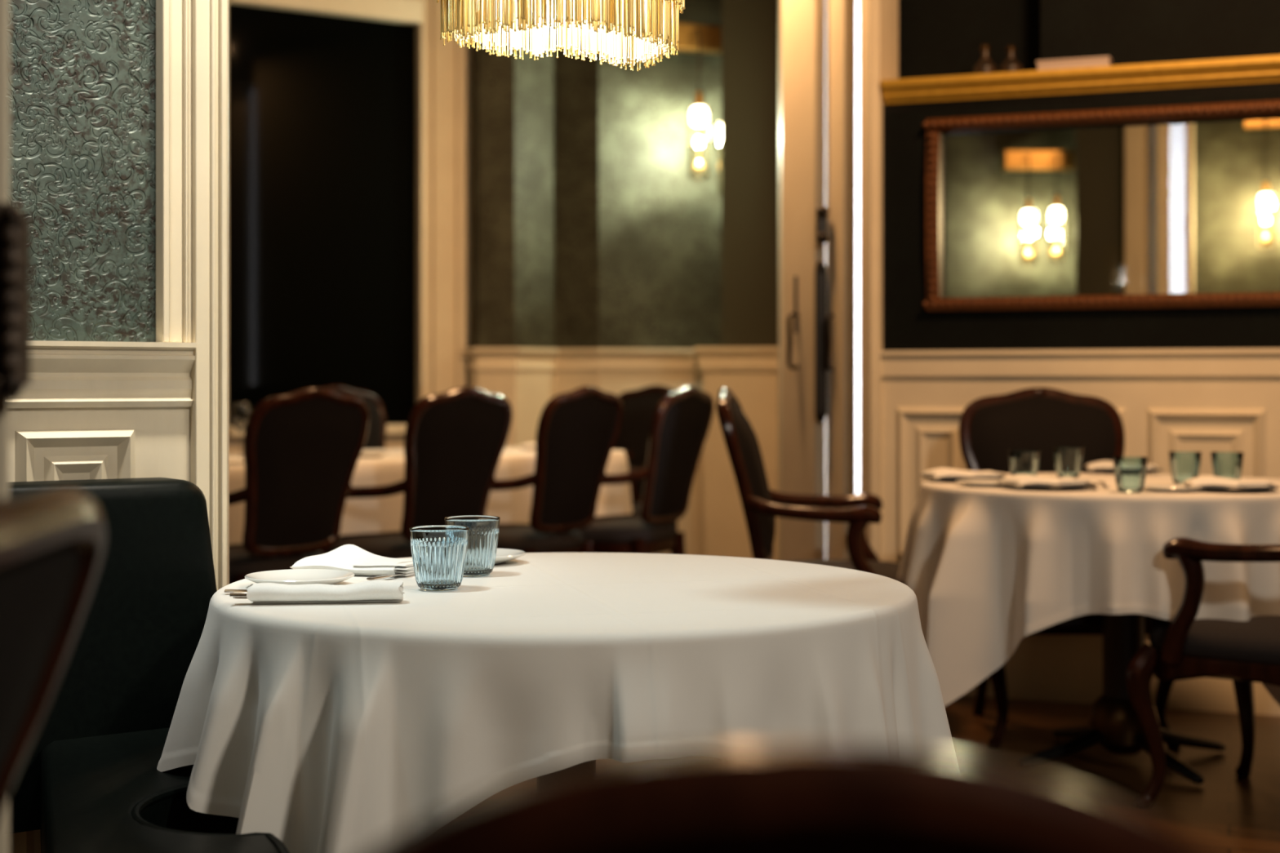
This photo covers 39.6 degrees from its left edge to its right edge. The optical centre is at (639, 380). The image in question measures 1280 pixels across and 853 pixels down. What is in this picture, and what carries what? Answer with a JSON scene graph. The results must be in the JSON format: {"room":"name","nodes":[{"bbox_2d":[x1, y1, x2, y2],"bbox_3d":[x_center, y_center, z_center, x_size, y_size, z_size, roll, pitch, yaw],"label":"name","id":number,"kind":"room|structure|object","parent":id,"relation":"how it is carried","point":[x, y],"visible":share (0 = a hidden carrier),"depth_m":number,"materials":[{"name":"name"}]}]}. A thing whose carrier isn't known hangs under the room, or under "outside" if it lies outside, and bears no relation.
{"room":"restaurant dining room","nodes":[
{"label":"restaurant dining room","id":0,"kind":"room"},
{"bbox_2d":[0,0,8,852],"bbox_3d":[-0.733,-0.620,1.380,0.533,3.400,0.140,0,0,0],"label":"wall","id":1,"kind":"structure","parent":0,"point":[4,4],"depth_m":1.31,"materials":[{"name":"beige paint"}]},
{"bbox_2d":[0,202,30,399],"bbox_3d":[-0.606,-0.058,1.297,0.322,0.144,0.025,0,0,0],"label":"picture frame","id":2,"kind":"object","parent":1,"relation":"attached to","point":[15,228],"visible":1,"depth_m":1.29,"materials":[{"name":"dark brown carved wood"}]},
{"bbox_2d":[8,0,155,342],"bbox_3d":[-1.117,-0.620,2.791,0.856,3.400,0.120,0,0,-35],"label":"wall","id":3,"kind":"structure","parent":0,"point":[82,73],"depth_m":2.87,"materials":[{"name":"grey paper"}]},
{"bbox_2d":[14,428,135,852],"bbox_3d":[-1.007,0.529,2.769,0.455,0.902,0.016,0,0,-35],"label":"trim","id":4,"kind":"structure","parent":3,"relation":"attached to","point":[25,441],"depth_m":2.83,"materials":[{"name":"beige paint"}]},
{"bbox_2d":[8,340,196,852],"bbox_3d":[-1.083,0.508,2.716,0.826,1.143,0.042,0,0,-35],"label":"wainscoting","id":5,"kind":"structure","parent":3,"relation":"attached to","point":[146,388],"depth_m":2.88,"materials":[{"name":"beige paint"}]},
{"bbox_2d":[155,0,226,591],"bbox_3d":[-0.774,-0.620,2.993,0.105,3.400,0.156,0,0,-35],"label":"trim","id":6,"kind":"structure","parent":3,"relation":"attached to","point":[191,35],"depth_m":2.94,"materials":[{"name":"beige paint"}]},
{"bbox_2d":[226,0,229,585],"bbox_3d":[-0.745,-0.620,3.084,0.073,3.400,0.271,0,0,-20],"label":"trim","id":7,"kind":"structure","parent":3,"relation":"attached to","point":[228,1],"depth_m":3.02,"materials":[{"name":"beige paint"}]},
{"bbox_2d":[229,1,472,544],"bbox_3d":[-1.726,-0.620,9.178,1.863,3.400,0.138,0,0,-33],"label":"wall","id":8,"kind":"structure","parent":0,"point":[392,441],"depth_m":9.50,"materials":[{"name":"beige paint"}]},
{"bbox_2d":[229,0,465,436],"bbox_3d":[-1.516,-0.620,9.239,1.291,3.400,0.128,0,0,-31],"label":"doorway","id":9,"kind":"structure","parent":8,"relation":"in","point":[322,107],"depth_m":9.27,"materials":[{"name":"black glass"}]},
{"bbox_2d":[472,0,721,348],"bbox_3d":[-0.254,-0.620,9.795,1.408,3.400,0.367,0,0,-20],"label":"wall","id":10,"kind":"structure","parent":0,"point":[591,228],"depth_m":9.69,"materials":[{"name":"green paper"}]},
{"bbox_2d":[463,347,721,555],"bbox_3d":[-0.245,0.452,9.685,1.453,1.255,0.272,0,0,-20],"label":"wainscoting","id":11,"kind":"structure","parent":10,"relation":"attached to","point":[528,378],"depth_m":9.66,"materials":[{"name":"beige paint"}]},
{"bbox_2d":[670,22,721,195],"bbox_3d":[0.372,-1.452,9.564,0.500,0.936,0.264,0,0,-17],"label":"wall lamp","id":12,"kind":"object","parent":10,"relation":"attached to","point":[699,38],"visible":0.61,"depth_m":9.50,"materials":[{"name":"gold metal"}]},
{"bbox_2d":[693,90,704,106],"bbox_3d":[0.315,-1.500,9.475,0.060,0.085,0.060,0,0,-17],"label":"socket","id":13,"kind":"object","parent":12,"relation":"attached to","point":[699,97],"depth_m":9.45,"materials":[{"name":"gold metal"}]},
{"bbox_2d":[721,0,778,373],"bbox_3d":[0.659,-0.620,9.620,0.459,3.400,0.520,0,0,0],"label":"wall panel","id":14,"kind":"object","parent":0,"point":[749,28],"visible":0.33,"depth_m":9.36,"materials":[{"name":"green paper"}]},
{"bbox_2d":[778,0,782,560],"bbox_3d":[0.699,-0.620,8.226,0.100,3.400,2.346,0,0,4],"label":"wall","id":15,"kind":"structure","parent":0,"point":[780,1],"depth_m":7.78,"materials":[{"name":"beige paint"}]},
{"bbox_2d":[694,346,778,559],"bbox_3d":[0.538,0.451,9.550,0.507,1.257,0.500,0,0,0],"label":"trim","id":16,"kind":"structure","parent":15,"relation":"attached to","point":[725,531],"depth_m":9.34,"materials":[{"name":"beige paint"}]},
{"bbox_2d":[782,0,825,561],"bbox_3d":[0.605,-0.425,6.858,0.100,2.990,0.299,0,0,-21],"label":"door","id":17,"kind":"structure","parent":15,"relation":"in","point":[803,21],"depth_m":6.83,"materials":[{"name":"beige paint"}]},
{"bbox_2d":[825,0,859,559],"bbox_3d":[0.930,-0.620,7.750,0.440,3.400,0.060,0,0,0],"label":"wall","id":18,"kind":"structure","parent":0,"point":[857,2],"depth_m":7.72,"materials":[{"name":"white paint"}]},
{"bbox_2d":[595,695,1279,852],"bbox_3d":[0.000,1.130,5.000,11.000,0.100,17.000,0,0,0],"label":"floor","id":19,"kind":"structure","parent":0,"point":[1228,812],"depth_m":4.96,"materials":[{"name":"brown wood"}]},
{"bbox_2d":[0,487,106,817],"bbox_3d":[-0.718,0.577,0.998,0.700,1.016,0.650,0,0,2],"label":"dining chair","id":20,"kind":"object","parent":19,"relation":"on","point":[53,540],"visible":1,"depth_m":1.15,"materials":[{"name":"brown wood"}]},
{"bbox_2d":[8,477,288,852],"bbox_3d":[-0.655,0.619,2.447,1.153,0.922,0.813,0,0,40],"label":"banquette","id":21,"kind":"object","parent":19,"relation":"on","point":[89,779],"visible":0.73,"depth_m":2.74,"materials":[{"name":"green leather"}]},
{"bbox_2d":[229,386,369,583],"bbox_3d":[-1.360,0.553,6.319,0.686,1.064,0.675,0,0,39],"label":"dining chair","id":22,"kind":"object","parent":19,"relation":"on","point":[303,448],"visible":0.59,"depth_m":6.13,"materials":[{"name":"brown wood"}]},
{"bbox_2d":[323,385,400,537],"bbox_3d":[-1.269,0.553,8.485,0.675,1.064,0.686,0,0,-45],"label":"dining chair","id":23,"kind":"object","parent":19,"relation":"on","point":[375,437],"visible":0.15,"depth_m":8.76,"materials":[{"name":"brown wood"}]},
{"bbox_2d":[320,386,512,558],"bbox_3d":[-0.885,0.553,6.798,0.686,1.064,0.675,0,0,39],"label":"dining chair","id":24,"kind":"object","parent":19,"relation":"on","point":[455,440],"visible":0.56,"depth_m":6.60,"materials":[{"name":"brown wood"}]},
{"bbox_2d":[490,386,622,552],"bbox_3d":[-0.464,0.553,7.242,0.686,1.064,0.675,0,0,34],"label":"dining chair","id":25,"kind":"object","parent":19,"relation":"on","point":[577,431],"visible":0.57,"depth_m":7.06,"materials":[{"name":"brown wood"}]},
{"bbox_2d":[499,451,632,524],"bbox_3d":[-1.322,0.697,7.256,2.710,0.766,0.930,0,0,-45],"label":"table","id":26,"kind":"object","parent":19,"relation":"on","point":[628,454],"visible":0.03,"depth_m":7.87,"materials":[{"name":"brown wood"}]},
{"bbox_2d":[229,445,632,543],"bbox_3d":[-1.322,0.448,7.256,2.792,0.276,1.017,0,0,-45],"label":"tablecloth","id":27,"kind":"object","parent":26,"relation":"on","point":[380,514],"visible":0.17,"depth_m":6.96,"materials":[{"name":"white fabric"}]},
{"bbox_2d":[229,457,244,464],"bbox_3d":[-1.536,0.292,6.599,0.143,0.031,0.220,0,0,28],"label":"napkin","id":28,"kind":"object","parent":27,"relation":"on","point":[232,460],"visible":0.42,"depth_m":6.56,"materials":[{"name":"fabric"}]},
{"bbox_2d":[230,402,251,457],"bbox_3d":[-1.591,0.198,7.094,0.084,0.222,0.084,0,0,0],"label":"wine glass","id":29,"kind":"object","parent":27,"relation":"on","point":[233,408],"visible":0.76,"depth_m":7.08,"materials":[{"name":"clear glass"}]},
{"bbox_2d":[360,452,388,457],"bbox_3d":[-1.103,0.300,7.227,0.163,0.017,0.163,0,0,0],"label":"plate","id":30,"kind":"object","parent":27,"relation":"on","point":[363,454],"visible":0.76,"depth_m":7.17,"materials":[{"name":"white ceramic"}]},
{"bbox_2d":[520,442,535,449],"bbox_3d":[-0.429,0.292,7.968,0.143,0.031,0.220,0,0,28],"label":"napkin","id":31,"kind":"object","parent":27,"relation":"on","point":[531,446],"visible":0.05,"depth_m":7.89,"materials":[{"name":"fabric"}]},
{"bbox_2d":[555,759,595,771],"bbox_3d":[-0.112,0.694,2.700,1.034,0.763,1.034,0,0,0],"label":"round table","id":32,"kind":"object","parent":19,"relation":"on","point":[594,760],"visible":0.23,"depth_m":2.67,"materials":[{"name":"black wood"}]},
{"bbox_2d":[156,552,955,852],"bbox_3d":[-0.110,0.525,2.691,1.152,0.429,1.154,0,0,0],"label":"tablecloth","id":33,"kind":"object","parent":32,"relation":"on","point":[340,727],"visible":0.89,"depth_m":2.26,"materials":[{"name":"white fabric"}]},
{"bbox_2d":[224,589,247,592],"bbox_3d":[-0.506,0.303,2.584,0.191,0.009,0.042,0,0,-3],"label":"spoon","id":34,"kind":"object","parent":33,"relation":"on","point":[225,590],"visible":0.15,"depth_m":2.57,"materials":[{"name":"silver metal"}]},
{"bbox_2d":[244,568,354,584],"bbox_3d":[-0.512,0.300,2.678,0.163,0.017,0.163,0,0,0],"label":"plate","id":35,"kind":"object","parent":33,"relation":"on","point":[293,576],"visible":0.74,"depth_m":2.72,"materials":[{"name":"white ceramic"}]},
{"bbox_2d":[246,580,403,604],"bbox_3d":[-0.437,0.294,2.474,0.213,0.030,0.047,0,0,-6],"label":"napkin","id":36,"kind":"object","parent":33,"relation":"on","point":[370,591],"visible":1,"depth_m":2.46,"materials":[{"name":"fabric"}]},
{"bbox_2d":[229,593,246,596],"bbox_3d":[-0.466,0.294,2.467,0.200,0.008,0.021,0,0,-8],"label":"fork","id":37,"kind":"object","parent":36,"relation":"in","point":[230,594],"visible":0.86,"depth_m":2.45,"materials":[{"name":"silver metal"}]},
{"bbox_2d":[232,591,404,599],"bbox_3d":[-0.446,0.297,2.476,0.236,0.012,0.020,0,0,-6],"label":"table knife","id":38,"kind":"object","parent":36,"relation":"in","point":[234,592],"visible":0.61,"depth_m":2.46,"materials":[{"name":"silver metal"}]},
{"bbox_2d":[290,544,414,576],"bbox_3d":[-0.447,0.289,2.875,0.205,0.039,0.133,0,0,16],"label":"napkin","id":39,"kind":"object","parent":33,"relation":"on","point":[353,558],"visible":0.9,"depth_m":2.83,"materials":[{"name":"fabric"}]},
{"bbox_2d":[366,573,408,580],"bbox_3d":[-0.365,0.303,2.820,0.021,0.008,0.200,0,0,29],"label":"fork","id":40,"kind":"object","parent":33,"relation":"on","point":[375,578],"visible":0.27,"depth_m":2.75,"materials":[{"name":"silver metal"}]},
{"bbox_2d":[408,524,468,591],"bbox_3d":[-0.298,0.263,2.636,0.088,0.091,0.088,0,0,45],"label":"tumbler","id":41,"kind":"object","parent":33,"relation":"on","point":[438,552],"visible":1,"depth_m":2.60,"materials":[{"name":"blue glass"}]},
{"bbox_2d":[444,515,500,576],"bbox_3d":[-0.267,0.263,2.828,0.088,0.091,0.088,0,0,-2],"label":"tumbler","id":42,"kind":"object","parent":33,"relation":"on","point":[483,531],"visible":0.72,"depth_m":2.80,"materials":[{"name":"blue glass"}]},
{"bbox_2d":[494,548,525,564],"bbox_3d":[-0.276,0.300,3.022,0.163,0.017,0.163,0,0,0],"label":"plate","id":43,"kind":"object","parent":33,"relation":"on","point":[503,555],"visible":0.27,"depth_m":3.04,"materials":[{"name":"white ceramic"}]},
{"bbox_2d":[610,385,678,554],"bbox_3d":[-0.090,0.553,8.694,0.675,1.064,0.686,0,0,36],"label":"dining chair","id":44,"kind":"object","parent":19,"relation":"on","point":[640,406],"visible":0.16,"depth_m":8.89,"materials":[{"name":"brown wood"}]},
{"bbox_2d":[577,386,714,554],"bbox_3d":[-0.062,0.553,7.656,0.686,1.064,0.675,0,0,26],"label":"dining chair","id":45,"kind":"object","parent":19,"relation":"on","point":[682,421],"visible":0.64,"depth_m":7.47,"materials":[{"name":"brown wood"}]},
{"bbox_2d":[366,744,1209,852],"bbox_3d":[0.054,0.609,0.931,0.656,0.954,0.634,0,0,0],"label":"dining chair","id":46,"kind":"object","parent":19,"relation":"on","point":[743,798],"visible":1,"depth_m":0.62,"materials":[{"name":"brown wood"}]},
{"bbox_2d":[715,386,906,584],"bbox_3d":[0.586,0.553,5.810,0.686,1.064,0.675,0,0,8],"label":"dining chair","id":47,"kind":"object","parent":19,"relation":"on","point":[761,505],"visible":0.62,"depth_m":5.63,"materials":[{"name":"brown wood"}]},
{"bbox_2d":[959,387,1180,749],"bbox_3d":[1.309,0.553,5.505,0.675,1.064,0.686,0,0,0],"label":"dining chair","id":48,"kind":"object","parent":19,"relation":"on","point":[1031,420],"visible":0.38,"depth_m":5.73,"materials":[{"name":"brown wood"}]},
{"bbox_2d":[1017,613,1226,784],"bbox_3d":[1.374,0.684,5.050,1.120,0.782,1.120,0,0,0],"label":"round table","id":49,"kind":"object","parent":19,"relation":"on","point":[1113,725],"visible":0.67,"depth_m":5.00,"materials":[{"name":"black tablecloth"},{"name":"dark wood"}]},
{"bbox_2d":[897,472,1279,706],"bbox_3d":[1.356,0.613,5.029,1.232,0.645,1.222,0,0,0],"label":"tablecloth","id":50,"kind":"object","parent":49,"relation":"on","point":[988,569],"visible":0.83,"depth_m":4.56,"materials":[{"name":"white fabric"}]},
{"bbox_2d":[924,475,1006,481],"bbox_3d":[0.941,0.282,5.131,0.237,0.013,0.237,0,0,0],"label":"dinner plate","id":51,"kind":"object","parent":50,"relation":"on","point":[999,478],"visible":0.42,"depth_m":5.04,"materials":[{"name":"black"}]},
{"bbox_2d":[920,467,1006,479],"bbox_3d":[0.931,0.268,5.131,0.220,0.031,0.143,0,0,-10],"label":"napkin","id":52,"kind":"object","parent":51,"relation":"on","point":[943,473],"visible":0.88,"depth_m":5.07,"materials":[{"name":"fabric"}]},
{"bbox_2d":[955,479,1004,486],"bbox_3d":[0.957,0.282,4.892,0.171,0.013,0.171,0,0,0],"label":"plate","id":53,"kind":"object","parent":50,"relation":"on","point":[974,482],"visible":0.79,"depth_m":4.86,"materials":[{"name":"white ceramic"}]},
{"bbox_2d":[1008,449,1039,475],"bbox_3d":[1.085,0.243,5.022,0.088,0.091,0.088,0,0,-9],"label":"tumbler","id":54,"kind":"object","parent":50,"relation":"on","point":[1037,453],"visible":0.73,"depth_m":5.01,"materials":[{"name":"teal glass"}]},
{"bbox_2d":[1003,483,1093,489],"bbox_3d":[1.093,0.282,4.769,0.237,0.013,0.237,0,0,0],"label":"dinner plate","id":55,"kind":"object","parent":50,"relation":"on","point":[1031,487],"visible":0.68,"depth_m":4.68,"materials":[{"name":"black"}]},
{"bbox_2d":[996,474,1092,488],"bbox_3d":[1.084,0.268,4.769,0.220,0.031,0.143,0,0,-15],"label":"napkin","id":56,"kind":"object","parent":55,"relation":"on","point":[1020,480],"visible":0.86,"depth_m":4.71,"materials":[{"name":"fabric"}]},
{"bbox_2d":[1053,446,1083,478],"bbox_3d":[1.271,0.243,5.275,0.088,0.091,0.088,0,0,15],"label":"tumbler","id":57,"kind":"object","parent":50,"relation":"on","point":[1080,450],"visible":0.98,"depth_m":5.26,"materials":[{"name":"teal glass"}]},
{"bbox_2d":[1090,483,1098,489],"bbox_3d":[1.215,0.283,4.771,0.042,0.009,0.195,0,0,10],"label":"spoon","id":58,"kind":"object","parent":50,"relation":"on","point":[1094,484],"visible":0.58,"depth_m":4.78,"materials":[{"name":"silver metal"}]},
{"bbox_2d":[1097,480,1109,488],"bbox_3d":[1.269,0.283,4.867,0.021,0.008,0.190,0,0,10],"label":"fork","id":59,"kind":"object","parent":50,"relation":"on","point":[1104,482],"visible":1,"depth_m":4.88,"materials":[{"name":"silver metal"}]},
{"bbox_2d":[1085,467,1163,473],"bbox_3d":[1.522,0.282,5.587,0.237,0.013,0.237,0,0,0],"label":"dinner plate","id":60,"kind":"object","parent":50,"relation":"on","point":[1159,469],"visible":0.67,"depth_m":5.50,"materials":[{"name":"black"}]},
{"bbox_2d":[1084,460,1159,471],"bbox_3d":[1.512,0.268,5.587,0.220,0.031,0.143,0,0,10],"label":"napkin","id":61,"kind":"object","parent":60,"relation":"on","point":[1104,464],"visible":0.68,"depth_m":5.54,"materials":[{"name":"fabric"}]},
{"bbox_2d":[1112,456,1147,493],"bbox_3d":[1.270,0.243,4.606,0.088,0.091,0.088,0,0,42],"label":"tumbler","id":62,"kind":"object","parent":50,"relation":"on","point":[1117,474],"visible":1,"depth_m":4.59,"materials":[{"name":"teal glass"}]},
{"bbox_2d":[1137,484,1203,492],"bbox_3d":[1.396,0.282,4.674,0.171,0.013,0.171,0,0,0],"label":"plate","id":63,"kind":"object","parent":50,"relation":"on","point":[1157,487],"visible":0.94,"depth_m":4.63,"materials":[{"name":"white ceramic"}]},
{"bbox_2d":[1168,451,1201,484],"bbox_3d":[1.516,0.243,4.943,0.088,0.091,0.088,0,0,33],"label":"tumbler","id":64,"kind":"object","parent":50,"relation":"on","point":[1197,465],"visible":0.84,"depth_m":4.93,"materials":[{"name":"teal glass"}]},
{"bbox_2d":[1210,451,1244,479],"bbox_3d":[1.624,0.243,4.918,0.091,0.091,0.091,0,0,21],"label":"tumbler","id":65,"kind":"object","parent":50,"relation":"on","point":[1215,465],"visible":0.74,"depth_m":4.90,"materials":[{"name":"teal glass"}]},
{"bbox_2d":[1185,484,1279,492],"bbox_3d":[1.558,0.282,4.674,0.237,0.013,0.237,0,0,0],"label":"dinner plate","id":66,"kind":"object","parent":50,"relation":"on","point":[1211,489],"visible":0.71,"depth_m":4.58,"materials":[{"name":"black"}]},
{"bbox_2d":[1182,475,1276,489],"bbox_3d":[1.548,0.268,4.674,0.220,0.031,0.143,0,0,8],"label":"napkin","id":67,"kind":"object","parent":66,"relation":"on","point":[1213,482],"visible":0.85,"depth_m":4.62,"materials":[{"name":"fabric"}]},
{"bbox_2d":[1125,537,1279,810],"bbox_3d":[1.648,0.553,4.465,0.675,1.064,0.686,0,0,-44],"label":"dining chair","id":68,"kind":"object","parent":19,"relation":"on","point":[1183,647],"visible":0.9,"depth_m":4.37,"materials":[{"name":"brown wood"}]},
{"bbox_2d":[1075,128,1075,295],"bbox_3d":[0.000,-0.620,13.450,11.000,3.400,0.100,0,0,0],"label":"wall","id":69,"kind":"structure","parent":0,"point":[1075,129],"depth_m":13.40,"materials":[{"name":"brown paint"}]},
{"bbox_2d":[882,81,1279,351],"bbox_3d":[2.225,0.054,5.766,2.921,2.051,0.100,0,0,21],"label":"wall","id":70,"kind":"structure","parent":0,"point":[907,325],"depth_m":6.11,"materials":[{"name":"black paint"}]},
{"bbox_2d":[880,348,1279,563],"bbox_3d":[2.199,0.487,5.698,2.921,1.185,0.045,0,0,21],"label":"wainscoting","id":71,"kind":"structure","parent":70,"relation":"attached to","point":[1184,402],"depth_m":5.93,"materials":[{"name":"beige paint"}]},
{"bbox_2d":[880,54,1279,104],"bbox_3d":[2.257,-1.009,5.828,2.906,0.076,0.360,0,0,21],"label":"trim","id":72,"kind":"structure","parent":70,"relation":"attached to","point":[1266,68],"depth_m":5.96,"materials":[{"name":"gold metal"}]},
{"bbox_2d":[973,44,997,74],"bbox_3d":[1.205,-1.111,6.205,0.085,0.125,0.085,0,0,0],"label":"bottle","id":73,"kind":"object","parent":72,"relation":"on","point":[984,65],"visible":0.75,"depth_m":6.18,"materials":[{"name":"brown glass"}]},
{"bbox_2d":[999,44,1023,72],"bbox_3d":[1.289,-1.106,6.172,0.085,0.115,0.085,0,0,0],"label":"bottle","id":74,"kind":"object","parent":72,"relation":"on","point":[1011,64],"visible":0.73,"depth_m":6.15,"materials":[{"name":"brown glass"}]},
{"bbox_2d":[1035,56,1112,70],"bbox_3d":[1.493,-1.073,6.104,0.246,0.050,0.116,0,0,21],"label":"box","id":75,"kind":"object","parent":72,"relation":"on","point":[1098,60],"visible":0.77,"depth_m":6.05,"materials":[{"name":"beige"}]},
{"bbox_2d":[882,81,1279,112],"bbox_3d":[2.288,-0.956,5.929,2.921,0.030,0.450,0,0,21],"label":"trim","id":76,"kind":"structure","parent":70,"relation":"attached to","point":[1244,87],"depth_m":5.99,"materials":[{"name":"black"}]},
{"bbox_2d":[922,99,1279,311],"bbox_3d":[1.812,-0.576,5.874,1.759,0.667,0.096,0,0,21],"label":"framed mirror","id":77,"kind":"object","parent":70,"relation":"attached to","point":[934,150],"visible":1,"depth_m":6.00,"materials":[{"name":"brown wood"}]},
{"bbox_2d":[925,635,1279,715],"bbox_3d":[2.197,0.940,5.694,2.921,0.280,0.035,0,0,21],"label":"baseboard","id":78,"kind":"structure","parent":70,"relation":"attached to","point":[1068,668],"depth_m":5.96,"materials":[{"name":"beige paint"}]},
{"bbox_2d":[898,0,1279,78],"bbox_3d":[2.248,-1.635,5.993,3.041,1.369,0.300,0,0,21],"label":"wall","id":79,"kind":"structure","parent":0,"point":[937,37],"depth_m":6.12,"materials":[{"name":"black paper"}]},
{"bbox_2d":[814,0,855,559],"bbox_3d":[0.717,-0.425,6.624,0.106,2.990,0.253,0,0,-9],"label":"door","id":80,"kind":"structure","parent":79,"relation":"in","point":[835,281],"depth_m":6.56,"materials":[{"name":"beige paint"}]},
{"bbox_2d":[859,0,898,560],"bbox_3d":[0.870,-0.620,6.470,0.145,3.400,0.555,0,0,0],"label":"trim","id":81,"kind":"structure","parent":79,"relation":"attached to","point":[878,19],"depth_m":6.24,"materials":[{"name":"beige paint"}]},
{"bbox_2d":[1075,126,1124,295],"bbox_3d":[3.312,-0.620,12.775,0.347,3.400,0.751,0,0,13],"label":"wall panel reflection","id":82,"kind":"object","parent":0,"point":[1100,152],"visible":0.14,"depth_m":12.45,"materials":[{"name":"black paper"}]},
{"bbox_2d":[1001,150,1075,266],"bbox_3d":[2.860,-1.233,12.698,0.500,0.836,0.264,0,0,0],"label":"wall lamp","id":83,"kind":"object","parent":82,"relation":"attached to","point":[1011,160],"visible":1,"depth_m":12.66,"materials":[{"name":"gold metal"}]},
{"bbox_2d":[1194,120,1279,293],"bbox_3d":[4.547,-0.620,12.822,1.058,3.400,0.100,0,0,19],"label":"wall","id":84,"kind":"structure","parent":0,"point":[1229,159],"depth_m":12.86,"materials":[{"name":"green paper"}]},
{"bbox_2d":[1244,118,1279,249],"bbox_3d":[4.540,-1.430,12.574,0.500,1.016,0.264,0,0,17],"label":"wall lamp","id":85,"kind":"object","parent":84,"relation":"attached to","point":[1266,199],"visible":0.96,"depth_m":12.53,"materials":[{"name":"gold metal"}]},
{"bbox_3d":[0.000,-2.370,5.000,11.000,0.100,17.000,0,0,0],"label":"ceiling","id":86,"kind":"structure","parent":0,"visible":0},
{"bbox_2d":[435,0,685,71],"bbox_3d":[-0.085,-1.395,2.538,0.260,1.850,0.388,0,0,42],"label":"chandelier","id":87,"kind":"object","parent":86,"relation":"hanging from","point":[651,23],"visible":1,"depth_m":2.49,"materials":[{"name":"gold metal"}]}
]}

